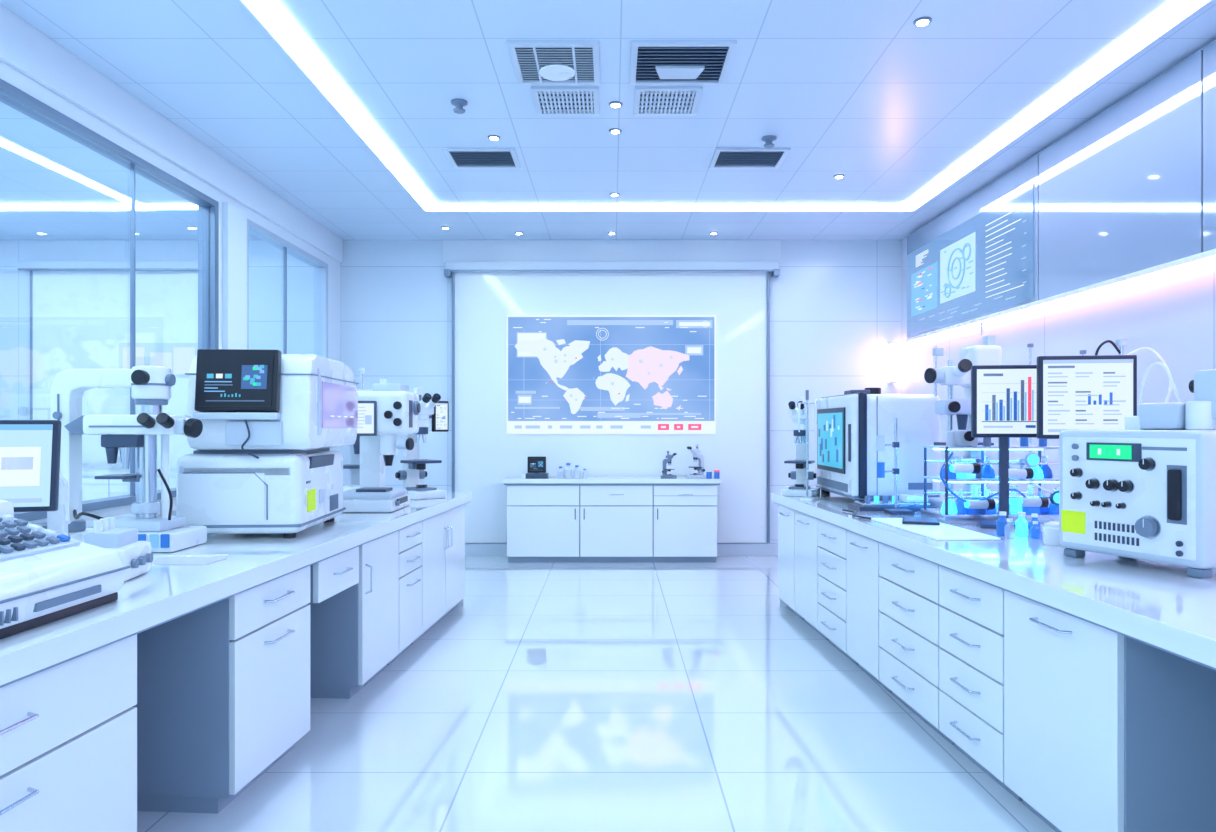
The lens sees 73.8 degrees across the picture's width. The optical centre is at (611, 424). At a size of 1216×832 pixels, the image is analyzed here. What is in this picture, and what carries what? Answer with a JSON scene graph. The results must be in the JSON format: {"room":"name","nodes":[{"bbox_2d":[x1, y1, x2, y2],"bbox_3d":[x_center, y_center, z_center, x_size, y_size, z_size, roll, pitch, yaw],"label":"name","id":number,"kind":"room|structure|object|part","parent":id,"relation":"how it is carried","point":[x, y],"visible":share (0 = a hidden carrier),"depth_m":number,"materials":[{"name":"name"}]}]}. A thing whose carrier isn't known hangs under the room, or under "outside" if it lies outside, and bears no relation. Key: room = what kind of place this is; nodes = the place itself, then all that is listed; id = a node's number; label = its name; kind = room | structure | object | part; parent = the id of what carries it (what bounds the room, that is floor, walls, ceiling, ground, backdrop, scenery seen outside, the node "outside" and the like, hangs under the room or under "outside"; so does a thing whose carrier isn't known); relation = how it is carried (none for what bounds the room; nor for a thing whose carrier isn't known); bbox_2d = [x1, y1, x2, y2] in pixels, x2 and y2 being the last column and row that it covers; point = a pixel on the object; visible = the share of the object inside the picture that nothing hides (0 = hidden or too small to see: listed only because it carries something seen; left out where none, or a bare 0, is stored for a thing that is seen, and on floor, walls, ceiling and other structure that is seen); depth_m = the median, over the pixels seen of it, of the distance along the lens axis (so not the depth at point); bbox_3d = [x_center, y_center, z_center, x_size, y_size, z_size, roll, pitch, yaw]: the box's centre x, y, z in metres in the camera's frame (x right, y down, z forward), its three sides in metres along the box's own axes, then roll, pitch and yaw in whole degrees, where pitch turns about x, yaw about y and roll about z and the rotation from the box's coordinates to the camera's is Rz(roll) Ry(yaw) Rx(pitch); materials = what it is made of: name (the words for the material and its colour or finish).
{"room":"laboratory","nodes":[
{"label":"laboratory","id":0,"kind":"room"},
{"bbox_2d":[0,60,340,522],"bbox_3d":[-2.630,-0.256,3.250,0.100,3.000,8.900,0,0,0],"label":"wall","id":1,"kind":"structure","parent":0,"point":[8,74],"depth_m":4.80,"materials":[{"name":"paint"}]},
{"bbox_2d":[0,79,218,520],"bbox_3d":[-2.624,-0.516,2.130,0.112,1.880,6.320,0,0,0],"label":"window","id":2,"kind":"structure","parent":1,"relation":"in","point":[208,208],"depth_m":4.40,"materials":[{"name":"white metal"}]},
{"bbox_2d":[0,4,342,262],"bbox_3d":[-2.565,-1.646,3.340,0.030,0.220,8.680,0,0,0],"label":"trim","id":3,"kind":"structure","parent":1,"relation":"attached to","point":[24,48],"depth_m":4.36,"materials":[{"name":"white paint"}]},
{"bbox_2d":[222,202,246,348],"bbox_3d":[-2.560,-0.116,5.500,0.040,2.720,0.280,0,0,0],"label":"trim","id":4,"kind":"structure","parent":1,"relation":"attached to","point":[234,220],"depth_m":5.45,"materials":[{"name":"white paint"}]},
{"bbox_2d":[247,218,327,357],"bbox_3d":[-2.624,-0.516,6.515,0.112,1.880,1.630,0,0,0],"label":"window","id":5,"kind":"structure","parent":1,"relation":"in","point":[320,267],"depth_m":6.93,"materials":[{"name":"white metal"}]},
{"bbox_2d":[0,240,900,542],"bbox_3d":[-1.600,-0.256,7.775,9.000,3.000,0.150,0,0,0],"label":"wall","id":6,"kind":"structure","parent":0,"point":[835,305],"depth_m":7.70,"materials":[{"name":"white paint"}]},
{"bbox_2d":[18,261,197,467],"bbox_3d":[-4.680,-0.296,7.633,1.760,2.480,0.115,0,0,0],"label":"roller blind","id":7,"kind":"object","parent":6,"relation":"attached to","point":[80,310],"visible":0.56,"depth_m":7.66,"materials":[{"name":"white plastic"}]},
{"bbox_2d":[119,343,197,377],"bbox_3d":[-4.280,-0.611,7.652,0.760,0.330,0.014,0,0,0],"label":"light panel","id":8,"kind":"object","parent":7,"relation":"attached to","point":[178,357],"visible":0.55,"depth_m":7.65,"materials":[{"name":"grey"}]},
{"bbox_2d":[443,240,780,262],"bbox_3d":[0.000,-1.646,7.690,3.200,0.220,0.020,0,0,0],"label":"projector screen housing","id":9,"kind":"object","parent":6,"relation":"attached to","point":[453,250],"visible":0.96,"depth_m":7.68,"materials":[{"name":"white paint"}]},
{"bbox_2d":[444,261,779,542],"bbox_3d":[0.000,-0.208,7.620,3.140,2.645,0.120,0,0,0],"label":"projection screen","id":10,"kind":"object","parent":6,"relation":"attached to","point":[484,293],"depth_m":7.66,"materials":[{"name":"white fabric"}]},
{"bbox_3d":[-0.007,-0.476,7.646,1.976,1.124,0.018,0,0,0],"label":"world map display","id":11,"kind":"part","parent":10,"relation":"part of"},
{"bbox_2d":[465,543,777,555],"bbox_3d":[0.085,1.184,7.690,5.330,0.120,0.020,0,0,0],"label":"baseboard","id":12,"kind":"structure","parent":6,"relation":"attached to","point":[471,549],"depth_m":7.68,"materials":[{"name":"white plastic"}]},
{"bbox_2d":[888,342,897,382],"bbox_3d":[2.650,-0.586,7.640,0.060,0.380,0.120,0,0,0],"label":"wall lamp","id":13,"kind":"object","parent":6,"relation":"attached to","point":[893,344],"visible":1,"depth_m":7.58,"materials":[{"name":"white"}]},
{"bbox_2d":[137,556,1055,831],"bbox_3d":[-1.600,1.294,3.325,9.000,0.100,9.050,0,0,0],"label":"floor","id":14,"kind":"structure","parent":0,"point":[559,696],"depth_m":3.29,"materials":[{"name":"tile"}]},
{"bbox_2d":[0,492,471,831],"bbox_3d":[-1.752,0.854,3.115,1.567,0.780,5.031,0,0,0],"label":"lab bench","id":15,"kind":"object","parent":14,"relation":"on","point":[179,692],"depth_m":2.59,"materials":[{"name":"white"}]},
{"bbox_2d":[0,420,60,511],"bbox_3d":[-1.769,0.225,2.298,0.370,0.478,0.160,0,0,-16],"label":"desktop monitor","id":16,"kind":"object","parent":15,"relation":"on","point":[29,449],"visible":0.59,"depth_m":2.28,"materials":[{"name":"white plastic"}]},
{"bbox_2d":[31,474,69,535],"bbox_3d":[-1.857,0.238,2.554,0.247,0.452,0.182,0,0,-20],"label":"microscope","id":17,"kind":"object","parent":15,"relation":"on","point":[57,521],"visible":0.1,"depth_m":2.56,"materials":[{"name":"white plastic"}]},
{"bbox_2d":[0,499,130,638],"bbox_3d":[-1.506,0.329,1.901,0.418,0.270,0.545,0,0,2],"label":"keyboard","id":18,"kind":"object","parent":15,"relation":"on","point":[47,575],"visible":1,"depth_m":1.96,"materials":[{"name":"white plastic"}]},
{"bbox_2d":[83,517,152,580],"bbox_3d":[-1.513,0.374,2.461,0.174,0.180,0.200,0,0,-8],"label":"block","id":19,"kind":"object","parent":15,"relation":"on","point":[134,553],"visible":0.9,"depth_m":2.42,"materials":[{"name":"white plastic"}]},
{"bbox_2d":[51,366,206,552],"bbox_3d":[-1.851,0.121,3.055,0.607,0.685,0.270,0,0,0],"label":"microscope","id":20,"kind":"object","parent":15,"relation":"on","point":[150,386],"visible":0.93,"depth_m":3.03,"materials":[{"name":"white plastic"}]},
{"bbox_2d":[151,554,229,564],"bbox_3d":[-1.495,0.461,2.780,0.333,0.006,0.231,0,0,0],"label":"paper sheets","id":21,"kind":"object","parent":15,"relation":"on","point":[206,559],"visible":0.75,"depth_m":2.76,"materials":[{"name":"white paper"}]},
{"bbox_2d":[176,349,358,537],"bbox_3d":[-1.515,0.080,3.643,0.553,0.768,0.834,0,0,-3],"label":"laboratory analyzer","id":22,"kind":"object","parent":15,"relation":"on","point":[262,461],"visible":0.99,"depth_m":3.28,"materials":[{"name":"white plastic"}]},
{"bbox_2d":[343,368,371,490],"bbox_3d":[-1.600,0.049,5.173,0.378,0.830,0.280,0,0,-8],"label":"microscope","id":23,"kind":"object","parent":15,"relation":"on","point":[354,466],"visible":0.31,"depth_m":5.18,"materials":[{"name":"white plastic"}]},
{"bbox_2d":[342,379,420,512],"bbox_3d":[-1.302,0.104,4.480,0.437,0.720,0.420,0,0,0],"label":"microscope","id":24,"kind":"object","parent":15,"relation":"on","point":[385,412],"visible":0.97,"depth_m":4.39,"materials":[{"name":"white plastic"}]},
{"bbox_2d":[395,387,448,499],"bbox_3d":[-1.201,0.112,5.198,0.318,0.705,0.352,0,0,-40],"label":"microscope","id":25,"kind":"object","parent":15,"relation":"on","point":[411,474],"visible":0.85,"depth_m":5.19,"materials":[{"name":"white plastic"}]},
{"bbox_2d":[503,476,720,561],"bbox_3d":[0.000,0.864,7.448,1.960,0.760,0.384,0,0,0],"label":"storage cabinet","id":26,"kind":"object","parent":14,"relation":"on","point":[552,518],"visible":1,"depth_m":7.28,"materials":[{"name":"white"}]},
{"bbox_2d":[521,456,547,477],"bbox_3d":[-0.710,0.387,7.460,0.240,0.195,0.140,0,0,0],"label":"monitor","id":27,"kind":"object","parent":26,"relation":"on","point":[536,465],"visible":1,"depth_m":7.42,"materials":[{"name":"black plastic"}]},
{"bbox_2d":[557,463,586,477],"bbox_3d":[-0.363,0.416,7.400,0.270,0.136,0.073,0,0,0],"label":"bottles","id":28,"kind":"object","parent":26,"relation":"on","point":[567,473],"visible":1,"depth_m":7.38,"materials":[{"name":"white plastic"}]},
{"bbox_2d":[661,451,676,477],"bbox_3d":[0.529,0.361,7.455,0.134,0.245,0.099,0,0,30],"label":"microscope","id":29,"kind":"object","parent":26,"relation":"on","point":[668,456],"visible":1,"depth_m":7.44,"materials":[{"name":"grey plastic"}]},
{"bbox_2d":[686,444,705,477],"bbox_3d":[0.769,0.329,7.454,0.169,0.310,0.125,0,0,-30],"label":"microscope","id":30,"kind":"object","parent":26,"relation":"on","point":[695,451],"visible":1,"depth_m":7.44,"materials":[{"name":"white plastic"}]},
{"bbox_2d":[706,470,719,478],"bbox_3d":[0.915,0.447,7.340,0.124,0.075,0.054,0,0,0],"label":"jars","id":31,"kind":"object","parent":26,"relation":"on","point":[708,472],"visible":1,"depth_m":7.32,"materials":[{"name":"blue glass"}]},
{"bbox_2d":[771,492,1215,831],"bbox_3d":[1.923,0.854,3.111,1.646,0.780,5.022,0,0,0],"label":"laboratory bench","id":32,"kind":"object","parent":14,"relation":"on","point":[1084,687],"depth_m":2.55,"materials":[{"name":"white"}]},
{"bbox_2d":[781,396,819,496],"bbox_3d":[1.241,0.136,5.359,0.229,0.656,0.310,0,0,22],"label":"microscope","id":33,"kind":"object","parent":32,"relation":"on","point":[799,490],"visible":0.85,"depth_m":5.33,"materials":[{"name":"white plastic"}]},
{"bbox_2d":[797,390,816,500],"bbox_3d":[1.210,0.124,5.020,0.094,0.680,0.090,0,0,44],"label":"stand","id":34,"kind":"object","parent":32,"relation":"on","point":[806,498],"visible":1,"depth_m":5.01,"materials":[{"name":"white metal"}]},
{"bbox_2d":[842,509,870,518],"bbox_3d":[1.244,0.456,4.150,0.055,0.010,0.402,0,0,2],"label":"cable","id":35,"kind":"object","parent":32,"relation":"on","point":[853,512],"visible":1,"depth_m":4.09,"materials":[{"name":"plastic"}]},
{"bbox_2d":[815,387,939,502],"bbox_3d":[1.647,0.114,5.140,0.535,0.700,0.912,0,0,0],"label":"machine","id":36,"kind":"object","parent":32,"relation":"on","point":[848,425],"visible":0.88,"depth_m":4.69,"materials":[{"name":"white plastic"}]},
{"bbox_2d":[848,494,936,510],"bbox_3d":[1.540,0.424,4.460,0.420,0.080,0.220,0,0,0],"label":"tray","id":37,"kind":"object","parent":32,"relation":"on","point":[914,502],"visible":0.86,"depth_m":4.40,"materials":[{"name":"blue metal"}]},
{"bbox_2d":[877,418,913,514],"bbox_3d":[1.470,0.214,4.240,0.180,0.500,0.120,0,0,0],"label":"stand","id":38,"kind":"object","parent":32,"relation":"on","point":[881,444],"visible":1,"depth_m":4.23,"materials":[{"name":"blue metal"}]},
{"bbox_2d":[869,518,1004,540],"bbox_3d":[1.420,0.460,3.620,0.280,0.008,0.750,0,0,-3],"label":"mat","id":39,"kind":"object","parent":32,"relation":"on","point":[942,532],"visible":0.81,"depth_m":3.47,"materials":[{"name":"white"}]},
{"bbox_2d":[902,517,939,524],"bbox_3d":[1.440,0.447,3.780,0.160,0.014,0.200,0,0,20],"label":"tablet computer","id":40,"kind":"object","parent":39,"relation":"on","point":[905,520],"visible":1,"depth_m":3.71,"materials":[{"name":"glass"}]},
{"bbox_2d":[924,322,1001,507],"bbox_3d":[1.897,-0.046,4.375,0.407,1.020,0.310,0,0,0],"label":"microscope","id":41,"kind":"object","parent":32,"relation":"on","point":[988,353],"visible":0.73,"depth_m":4.33,"materials":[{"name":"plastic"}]},
{"bbox_2d":[920,430,1058,522],"bbox_3d":[1.885,0.244,3.965,0.662,0.440,0.331,0,0,0],"label":"rack","id":42,"kind":"object","parent":32,"relation":"on","point":[978,508],"visible":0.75,"depth_m":3.85,"materials":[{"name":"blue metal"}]},
{"bbox_2d":[971,365,1036,528],"bbox_3d":[1.784,0.098,3.687,0.310,0.732,0.145,0,0,8],"label":"computer monitor","id":43,"kind":"object","parent":32,"relation":"on","point":[1003,397],"visible":0.77,"depth_m":3.62,"materials":[{"name":"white plastic"}]},
{"bbox_2d":[996,511,1040,538],"bbox_3d":[1.706,0.414,3.362,0.191,0.100,0.138,0,0,0],"label":"bottles","id":44,"kind":"object","parent":32,"relation":"on","point":[1002,524],"visible":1,"depth_m":3.38,"materials":[{"name":"blue plastic"}]},
{"bbox_2d":[1027,344,1033,495],"bbox_3d":[2.350,0.004,4.550,0.100,0.920,0.100,0,0,0],"label":"support rod","id":45,"kind":"object","parent":32,"relation":"on","point":[1029,346],"visible":0.43,"depth_m":4.54,"materials":[{"name":"white metal"}]},
{"bbox_2d":[1043,521,1060,545],"bbox_3d":[1.720,0.419,3.140,0.090,0.090,0.090,0,0,0],"label":"canister","id":46,"kind":"object","parent":32,"relation":"on","point":[1050,529],"visible":0.62,"depth_m":3.11,"materials":[{"name":"white plastic"}]},
{"bbox_2d":[1037,355,1136,438],"bbox_3d":[1.994,0.086,3.447,0.385,0.755,0.145,0,0,8],"label":"computer monitor","id":47,"kind":"object","parent":32,"relation":"on","point":[1082,391],"visible":0.81,"depth_m":3.38,"materials":[{"name":"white plastic"}]},
{"bbox_2d":[1095,339,1171,401],"bbox_3d":[2.444,0.029,3.840,0.328,0.870,0.159,0,0,0],"label":"cable","id":48,"kind":"object","parent":32,"relation":"on","point":[1121,343],"visible":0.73,"depth_m":3.82,"materials":[{"name":"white plastic"}]},
{"bbox_2d":[1059,362,1215,577],"bbox_3d":[1.830,0.123,2.705,0.392,0.681,0.517,0,0,-22],"label":"instrument","id":49,"kind":"object","parent":32,"relation":"on","point":[1145,489],"visible":1,"depth_m":2.60,"materials":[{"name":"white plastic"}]},
{"bbox_2d":[0,0,1215,239],"bbox_3d":[-1.600,-1.806,3.325,9.000,0.100,9.050,0,0,0],"label":"ceiling","id":50,"kind":"structure","parent":0,"point":[875,98],"depth_m":4.44,"materials":[{"name":"white paint"}]},
{"bbox_2d":[451,98,467,113],"bbox_3d":[-0.830,-1.728,4.400,0.090,0.055,0.090,0,0,0],"label":"smoke detector","id":51,"kind":"object","parent":50,"relation":"attached to","point":[458,103],"visible":1,"depth_m":4.38,"materials":[{"name":"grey plastic"}]},
{"bbox_2d":[443,148,520,168],"bbox_3d":[-0.845,-1.747,5.315,0.450,0.017,0.370,0,0,0],"label":"ceiling air vent","id":52,"kind":"object","parent":50,"relation":"in","point":[460,158],"depth_m":5.31,"materials":[{"name":"black metal"}]},
{"bbox_2d":[488,135,499,139],"bbox_3d":[-0.720,-1.750,4.940,0.076,0.011,0.076,0,0,0],"label":"recessed light","id":53,"kind":"object","parent":50,"relation":"in","point":[491,137],"visible":1,"depth_m":4.93,"materials":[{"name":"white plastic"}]},
{"bbox_2d":[507,41,599,84],"bbox_3d":[-0.270,-1.743,3.925,0.420,0.026,0.450,0,0,0],"label":"ceiling air vent","id":54,"kind":"object","parent":50,"relation":"in","point":[534,62],"depth_m":3.90,"materials":[{"name":"white metal"}]},
{"bbox_2d":[531,86,599,115],"bbox_3d":[-0.245,-1.748,4.380,0.350,0.015,0.360,0,0,0],"label":"ceiling air vent","id":55,"kind":"object","parent":50,"relation":"in","point":[548,100],"depth_m":4.36,"materials":[{"name":"white metal"}]},
{"bbox_2d":[609,128,621,133],"bbox_3d":[0.020,-1.750,4.830,0.076,0.011,0.076,0,0,0],"label":"recessed light","id":56,"kind":"object","parent":50,"relation":"in","point":[613,130],"visible":1,"depth_m":4.82,"materials":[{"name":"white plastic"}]},
{"bbox_2d":[609,101,622,107],"bbox_3d":[0.020,-1.750,4.430,0.076,0.011,0.076,0,0,0],"label":"recessed light","id":57,"kind":"object","parent":50,"relation":"in","point":[615,104],"visible":1,"depth_m":4.41,"materials":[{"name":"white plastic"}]},
{"bbox_2d":[633,86,702,115],"bbox_3d":[0.295,-1.748,4.380,0.350,0.015,0.360,0,0,0],"label":"ceiling air vent","id":58,"kind":"object","parent":50,"relation":"in","point":[648,100],"depth_m":4.36,"materials":[{"name":"white metal"}]},
{"bbox_2d":[630,41,736,84],"bbox_3d":[0.330,-1.742,3.925,0.480,0.028,0.450,0,0,0],"label":"ceiling air vent","id":59,"kind":"object","parent":50,"relation":"in","point":[652,62],"depth_m":3.91,"materials":[{"name":"black metal"}]},
{"bbox_2d":[246,0,1203,209],"bbox_3d":[0.465,-1.750,2.735,3.940,0.012,7.670,0,0,0],"label":"led strip","id":60,"kind":"object","parent":50,"relation":"attached to","point":[269,11],"depth_m":4.55,"materials":[{"name":"white plastic"}]},
{"bbox_2d":[239,0,1212,211],"bbox_3d":[0.466,-1.746,2.746,3.982,0.020,7.692,0,0,0],"label":"trim","id":61,"kind":"structure","parent":50,"relation":"attached to","point":[248,7],"depth_m":4.83,"materials":[{"name":"white plastic"}]},
{"bbox_2d":[709,148,789,168],"bbox_3d":[0.895,-1.747,5.315,0.470,0.017,0.370,0,0,0],"label":"ceiling air vent","id":62,"kind":"object","parent":50,"relation":"in","point":[723,158],"depth_m":5.31,"materials":[{"name":"black metal"}]},
{"bbox_2d":[762,135,776,147],"bbox_3d":[0.960,-1.728,4.950,0.090,0.055,0.090,0,0,0],"label":"smoke detector","id":63,"kind":"object","parent":50,"relation":"attached to","point":[768,139],"visible":1,"depth_m":4.93,"materials":[{"name":"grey plastic"}]},
{"bbox_2d":[833,174,844,177],"bbox_3d":[1.600,-1.750,5.710,0.076,0.011,0.076,0,0,0],"label":"recessed light","id":64,"kind":"object","parent":50,"relation":"in","point":[837,175],"visible":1,"depth_m":5.69,"materials":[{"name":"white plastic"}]},
{"bbox_2d":[913,17,931,25],"bbox_3d":[1.350,-1.750,3.520,0.076,0.011,0.076,0,0,0],"label":"recessed light","id":65,"kind":"object","parent":50,"relation":"in","point":[922,21],"visible":1,"depth_m":3.51,"materials":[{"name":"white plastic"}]},
{"bbox_2d":[907,183,1033,335],"bbox_3d":[2.700,-1.186,6.310,0.021,0.740,2.220,0,0,0],"label":"display","id":66,"kind":"object","parent":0,"point":[985,263],"depth_m":6.00,"materials":[{"name":"blue glass"}]},
{"bbox_2d":[901,40,1215,498],"bbox_3d":[2.825,-0.256,3.250,0.150,3.000,8.900,0,0,0],"label":"wall","id":67,"kind":"structure","parent":0,"point":[1175,317],"depth_m":4.54,"materials":[{"name":"white paint"}]},
{"bbox_2d":[904,249,1215,345],"bbox_3d":[2.718,-0.753,3.270,0.065,0.065,8.340,0,0,0],"label":"led strip","id":68,"kind":"object","parent":67,"relation":"attached to","point":[1207,259],"depth_m":4.59,"materials":[{"name":"white plastic"}]},
{"bbox_2d":[907,41,1215,338],"bbox_3d":[2.730,-1.256,3.225,0.040,0.940,8.438,0,0,0],"label":"glass panel","id":69,"kind":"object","parent":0,"point":[1131,189],"depth_m":4.29,"materials":[{"name":"glass"}]}
]}

